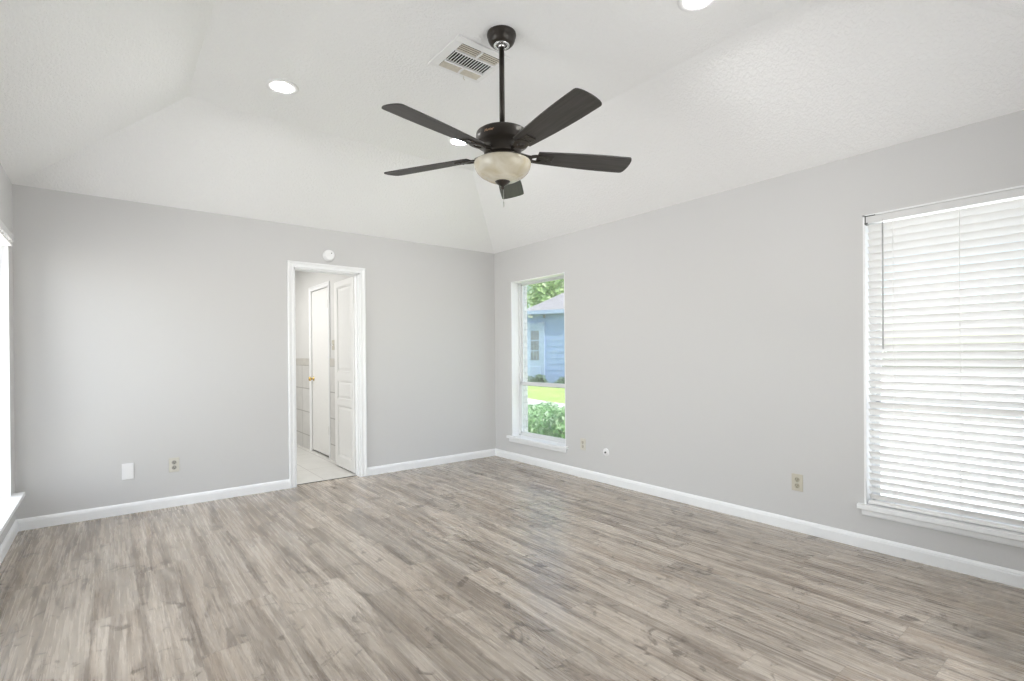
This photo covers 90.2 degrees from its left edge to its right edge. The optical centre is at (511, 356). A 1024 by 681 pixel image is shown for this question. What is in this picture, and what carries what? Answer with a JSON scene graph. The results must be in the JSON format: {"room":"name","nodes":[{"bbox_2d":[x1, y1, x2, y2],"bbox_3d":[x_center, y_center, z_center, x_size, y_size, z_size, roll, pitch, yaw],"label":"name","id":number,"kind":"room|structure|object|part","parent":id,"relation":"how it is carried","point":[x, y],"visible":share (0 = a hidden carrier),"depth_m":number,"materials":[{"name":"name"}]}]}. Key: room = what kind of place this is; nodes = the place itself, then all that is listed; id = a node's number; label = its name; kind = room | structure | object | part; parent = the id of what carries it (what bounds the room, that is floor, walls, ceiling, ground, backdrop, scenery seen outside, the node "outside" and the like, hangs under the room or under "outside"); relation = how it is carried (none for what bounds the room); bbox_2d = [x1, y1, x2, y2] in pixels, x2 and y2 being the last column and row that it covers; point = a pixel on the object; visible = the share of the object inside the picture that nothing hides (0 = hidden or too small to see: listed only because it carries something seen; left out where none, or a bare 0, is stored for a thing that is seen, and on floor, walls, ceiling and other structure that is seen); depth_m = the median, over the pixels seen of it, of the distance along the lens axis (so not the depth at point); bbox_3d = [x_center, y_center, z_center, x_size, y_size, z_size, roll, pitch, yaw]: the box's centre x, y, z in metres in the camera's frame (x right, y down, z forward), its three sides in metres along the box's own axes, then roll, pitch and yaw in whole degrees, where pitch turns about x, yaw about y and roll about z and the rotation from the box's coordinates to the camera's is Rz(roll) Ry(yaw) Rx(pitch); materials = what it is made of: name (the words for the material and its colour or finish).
{"room":"empty bedroom","nodes":[
{"label":"empty bedroom","id":0,"kind":"room"},
{"bbox_2d":[0,163,15,545],"bbox_3d":[-1.986,0.002,1.552,0.140,2.440,5.295,-1,0,-38],"label":"wall","id":1,"kind":"structure","parent":0,"point":[5,183],"depth_m":3.47,"materials":[{"name":"grey paint"}]},
{"bbox_2d":[0,219,13,245],"bbox_3d":[-3.108,-0.782,3.073,0.066,0.084,0.872,-1,0,-38],"label":"window blind","id":2,"kind":"object","parent":1,"relation":"attached to","point":[6,237],"visible":1,"depth_m":3.25,"materials":[{"name":"white plastic"}]},
{"bbox_3d":[-3.108,-0.750,3.073,0.052,0.018,0.852,-1,0,-38],"label":"rail","id":3,"kind":"part","parent":2,"relation":"part of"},
{"bbox_2d":[0,520,17,564],"bbox_3d":[-1.918,1.180,1.605,0.014,0.083,5.060,-1,0,-38],"label":"baseboard","id":4,"kind":"structure","parent":1,"relation":"attached to","point":[6,543],"depth_m":3.26,"materials":[{"name":"white paint"}]},
{"bbox_2d":[0,244,24,534],"bbox_3d":[-3.149,0.088,3.070,0.210,1.839,1.040,-1,0,-38],"label":"window","id":5,"kind":"structure","parent":1,"relation":"in","point":[9,504],"depth_m":3.40,"materials":[{"name":"white paint"}]},
{"bbox_3d":[-3.123,0.949,3.088,0.160,0.025,1.040,-1,0,-38],"label":"sill","id":6,"kind":"part","parent":5,"relation":"part of","materials":[{"name":"white paint"}]},
{"bbox_2d":[12,184,495,518],"bbox_3d":[-1.887,-0.009,4.927,4.192,2.440,0.115,-1,0,-38],"label":"wall","id":7,"kind":"structure","parent":0,"point":[146,335],"depth_m":4.25,"materials":[{"name":"grey paint"}]},
{"bbox_2d":[122,463,133,479],"bbox_3d":[-2.992,0.893,3.976,0.074,0.124,0.008,-1,0,-38],"label":"blank plate","id":8,"kind":"object","parent":7,"relation":"attached to","point":[127,469],"visible":1,"depth_m":3.98,"materials":[{"name":"white plastic"}]},
{"bbox_2d":[169,457,178,471],"bbox_3d":[-2.755,0.881,4.162,0.072,0.115,0.009,-1,0,-38],"label":"wall outlet","id":9,"kind":"object","parent":7,"relation":"attached to","point":[173,462],"visible":1,"depth_m":4.16,"materials":[{"name":"beige plastic"}]},
{"bbox_2d":[16,449,495,530],"bbox_3d":[-1.838,1.169,4.880,4.192,0.083,0.014,-1,0,-38],"label":"baseboard","id":10,"kind":"structure","parent":7,"relation":"attached to","point":[30,523],"depth_m":4.23,"materials":[{"name":"white paint"}]},
{"bbox_2d":[287,260,366,487],"bbox_3d":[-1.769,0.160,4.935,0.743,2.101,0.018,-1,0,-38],"label":"trim","id":11,"kind":"structure","parent":7,"relation":"attached to","point":[290,264],"depth_m":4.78,"materials":[{"name":"white paint"}]},
{"bbox_2d":[297,475,356,484],"bbox_3d":[-1.810,1.208,5.000,0.631,0.004,0.016,-1,0,-38],"label":"trim","id":12,"kind":"structure","parent":7,"relation":"attached to","point":[354,475],"depth_m":4.98,"materials":[{"name":"wood"}]},
{"bbox_2d":[323,250,334,260],"bbox_3d":[-1.765,-0.979,4.928,0.112,0.112,0.040,-1,0,-38],"label":"smoke detector","id":13,"kind":"object","parent":7,"relation":"attached to","point":[328,255],"visible":1,"depth_m":4.91,"materials":[{"name":"white plastic"}]},
{"bbox_2d":[334,276,356,472],"bbox_3d":[-1.771,0.188,5.445,0.039,2.018,0.615,-1,0,-38],"label":"door","id":14,"kind":"structure","parent":7,"relation":"in","point":[344,296],"depth_m":5.44,"materials":[{"name":"white paint"}]},
{"bbox_2d":[295,271,352,450],"bbox_3d":[-2.387,-0.010,6.411,0.100,2.440,2.835,-1,0,-38],"label":"wall","id":15,"kind":"structure","parent":0,"point":[304,281],"depth_m":6.74,"materials":[{"name":"paint"}]},
{"bbox_2d":[296,365,334,460],"bbox_3d":[-2.425,0.660,6.379,0.010,1.099,2.835,-1,0,-38],"label":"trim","id":16,"kind":"structure","parent":15,"relation":"attached to","point":[302,371],"depth_m":6.76,"materials":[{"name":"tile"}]},
{"bbox_2d":[296,358,334,365],"bbox_3d":[-2.431,0.066,6.376,0.014,0.090,2.835,-1,0,-38],"label":"trim","id":17,"kind":"structure","parent":15,"relation":"attached to","point":[299,361],"depth_m":6.74,"materials":[{"name":"tile"}]},
{"bbox_2d":[308,287,328,455],"bbox_3d":[-2.379,0.180,6.303,0.100,2.018,0.653,-1,0,-38],"label":"door","id":18,"kind":"structure","parent":15,"relation":"in","point":[319,297],"depth_m":6.32,"materials":[{"name":"white paint"}]},
{"bbox_2d":[309,281,330,459],"bbox_3d":[-2.378,0.160,6.306,0.018,2.101,0.772,-1,0,-38],"label":"trim","id":19,"kind":"structure","parent":15,"relation":"attached to","point":[325,284],"depth_m":6.46,"materials":[{"name":"white paint"}]},
{"bbox_2d":[0,0,1023,253],"bbox_3d":[-0.298,-1.545,2.890,4.692,0.620,5.560,-1,0,-38],"label":"ceiling","id":20,"kind":"structure","parent":0,"point":[169,103],"depth_m":3.12,"materials":[{"name":"white paint"}]},
{"bbox_2d":[265,78,298,94],"bbox_3d":[-1.485,-1.746,3.300,0.196,0.010,0.196,-1,0,-38],"label":"recessed light","id":21,"kind":"object","parent":20,"relation":"in","point":[281,86],"visible":1,"depth_m":3.29,"materials":[{"name":"white plastic"}]},
{"bbox_2d":[447,137,468,145],"bbox_3d":[-0.430,-1.757,4.159,0.196,0.010,0.196,-1,0,-38],"label":"recessed light","id":22,"kind":"object","parent":20,"relation":"in","point":[451,141],"visible":0.53,"depth_m":4.18,"materials":[{"name":"white glass"}]},
{"bbox_2d":[428,34,509,82],"bbox_3d":[-0.254,-1.738,3.018,0.363,0.035,0.338,-1,0,-38],"label":"ceiling vent","id":23,"kind":"object","parent":20,"relation":"in","point":[464,57],"visible":0.97,"depth_m":3.00,"materials":[{"name":"white metal"}]},
{"bbox_2d":[382,25,631,206],"bbox_3d":[-0.049,-1.286,2.740,1.428,0.942,1.414,-1,0,-38],"label":"ceiling fan","id":24,"kind":"object","parent":20,"relation":"hanging from","point":[502,163],"visible":1,"depth_m":2.68,"materials":[{"name":"brown metal"}]},
{"bbox_3d":[-0.486,-1.097,2.962,0.550,0.006,0.152,0,12,23],"label":"blade","id":25,"kind":"part","parent":24,"relation":"part of","materials":[{"name":"brown wood"}]},
{"bbox_3d":[-0.358,-1.096,2.424,0.152,0.006,0.550,15,10,40],"label":"blade","id":26,"kind":"part","parent":24,"relation":"part of","materials":[{"name":"brown wood"}]},
{"bbox_3d":[-0.051,-1.005,2.781,0.312,0.109,0.312,-1,0,-38],"label":"lamp shade","id":27,"kind":"part","parent":24,"relation":"part of","materials":[{"name":"beige glass"}]},
{"bbox_3d":[-0.014,-1.101,3.249,0.152,0.006,0.550,-12,-1,5],"label":"blade","id":28,"kind":"part","parent":24,"relation":"part of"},
{"bbox_3d":[0.192,-1.100,2.379,0.152,0.006,0.550,13,-7,-31],"label":"blade","id":29,"kind":"part","parent":24,"relation":"part of","materials":[{"name":"brown wood"}]},
{"bbox_3d":[0.405,-1.103,2.889,0.550,0.006,0.152,0,-12,-13],"label":"blade","id":30,"kind":"part","parent":24,"relation":"part of","materials":[{"name":"brown wood"}]},
{"bbox_2d":[677,0,716,11],"bbox_3d":[0.916,-1.762,2.511,0.196,0.010,0.196,-1,0,-38],"label":"recessed light","id":31,"kind":"object","parent":20,"relation":"in","point":[684,5],"visible":1,"depth_m":2.55,"materials":[{"name":"white plastic"}]},
{"bbox_2d":[0,444,1023,680],"bbox_3d":[-0.713,1.231,3.452,4.472,0.051,9.550,-1,0,-38],"label":"floor","id":32,"kind":"structure","parent":0,"point":[492,568],"depth_m":2.58,"materials":[{"name":"grey laminate"}]},
{"bbox_2d":[494,110,1023,571],"bbox_3d":[1.417,-0.033,4.233,0.140,2.440,5.295,-1,0,-38],"label":"wall","id":33,"kind":"structure","parent":0,"point":[714,342],"depth_m":3.74,"materials":[{"name":"grey paint"}]},
{"bbox_2d":[506,272,567,452],"bbox_3d":[0.304,0.061,5.622,0.190,1.854,0.982,-1,0,-38],"label":"window","id":34,"kind":"structure","parent":33,"relation":"in","point":[538,303],"depth_m":5.73,"materials":[{"name":"clear glass"}]},
{"bbox_3d":[0.291,0.929,5.609,0.140,0.025,0.982,-1,0,-38],"label":"sill","id":35,"kind":"part","parent":34,"relation":"part of","materials":[{"name":"white paint"}]},
{"bbox_3d":[0.376,-0.254,5.660,0.018,1.181,0.828,-1,0,-38],"label":"sash","id":36,"kind":"part","parent":34,"relation":"part of","materials":[{"name":"clear glass"}]},
{"bbox_3d":[0.363,0.592,5.648,0.018,0.608,0.828,-1,0,-38],"label":"sash","id":37,"kind":"part","parent":34,"relation":"part of","materials":[{"name":"clear glass"}]},
{"bbox_3d":[0.363,0.592,5.648,0.003,0.584,0.802,-1,0,-38],"label":"glass pane","id":38,"kind":"part","parent":34,"relation":"part of","materials":[{"name":"clear glass"}]},
{"bbox_3d":[0.376,-0.254,5.660,0.003,1.157,0.802,-1,0,-38],"label":"glass pane","id":39,"kind":"part","parent":34,"relation":"part of","materials":[{"name":"clear glass"}]},
{"bbox_2d":[580,438,585,450],"bbox_3d":[0.699,0.864,5.034,0.009,0.115,0.072,-1,0,-38],"label":"wall outlet","id":40,"kind":"object","parent":33,"relation":"attached to","point":[582,441],"visible":1,"depth_m":5.03,"materials":[{"name":"beige plastic"}]},
{"bbox_2d":[603,448,608,455],"bbox_3d":[0.877,0.899,4.799,0.022,0.074,0.074,-1,0,-38],"label":"cable jack","id":41,"kind":"object","parent":33,"relation":"attached to","point":[605,451],"visible":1,"depth_m":4.79,"materials":[{"name":"white plastic"}]},
{"bbox_2d":[496,449,1023,588],"bbox_3d":[1.364,1.147,4.191,0.014,0.083,5.060,-1,0,-38],"label":"baseboard","id":42,"kind":"structure","parent":33,"relation":"attached to","point":[995,573],"depth_m":3.39,"materials":[{"name":"white paint"}]},
{"bbox_2d":[792,473,802,491],"bbox_3d":[1.936,0.854,3.465,0.009,0.115,0.072,-1,0,-38],"label":"wall outlet","id":43,"kind":"object","parent":33,"relation":"attached to","point":[797,479],"visible":1,"depth_m":3.46,"materials":[{"name":"beige plastic"}]},
{"bbox_2d":[857,185,1023,547],"bbox_3d":[2.506,0.052,2.828,0.190,1.854,0.989,-1,0,-38],"label":"window","id":44,"kind":"structure","parent":33,"relation":"in","point":[1003,536],"depth_m":3.03,"materials":[{"name":"white paint"}]},
{"bbox_3d":[2.493,0.921,2.815,0.140,0.025,0.989,-1,0,-38],"label":"sill","id":45,"kind":"part","parent":44,"relation":"part of","materials":[{"name":"white paint"}]},
{"bbox_2d":[864,187,1023,532],"bbox_3d":[2.481,0.018,2.808,0.077,1.770,0.911,-1,0,-38],"label":"window blind","id":46,"kind":"object","parent":44,"relation":"attached to","point":[983,224],"visible":1,"depth_m":2.86,"materials":[{"name":"white plastic"}]},
{"bbox_3d":[2.272,0.042,3.040,0.006,1.720,0.006,0,0,29],"label":"ladder cord","id":47,"kind":"part","parent":46,"relation":"part of","materials":[{"name":"white fabric"}]},
{"bbox_3d":[2.494,0.894,2.815,0.052,0.018,0.891,-1,0,-38],"label":"rail","id":48,"kind":"part","parent":46,"relation":"part of","materials":[{"name":"white plastic"}]},
{"bbox_3d":[2.460,0.042,2.802,0.006,1.720,0.006,0,0,-16],"label":"ladder cord","id":49,"kind":"part","parent":46,"relation":"part of","materials":[{"name":"white fabric"}]},
{"bbox_3d":[2.556,0.584,2.865,0.018,0.608,0.865,-1,0,-38],"label":"sash","id":50,"kind":"part","parent":44,"relation":"part of","materials":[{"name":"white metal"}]},
{"bbox_3d":[2.568,-0.263,2.877,0.018,1.181,0.865,-1,0,-38],"label":"sash","id":51,"kind":"part","parent":44,"relation":"part of","materials":[{"name":"white metal"}]},
{"label":"outside","id":52,"kind":"structure","parent":0,"visible":0},
{"bbox_2d":[881,373,1023,519],"bbox_3d":[13.181,1.171,16.723,33.540,0.090,28.000,-1,0,-38],"label":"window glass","id":53,"kind":"object","parent":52,"point":[1015,459],"depth_m":6.29,"materials":[{"name":"glass"}]}
]}

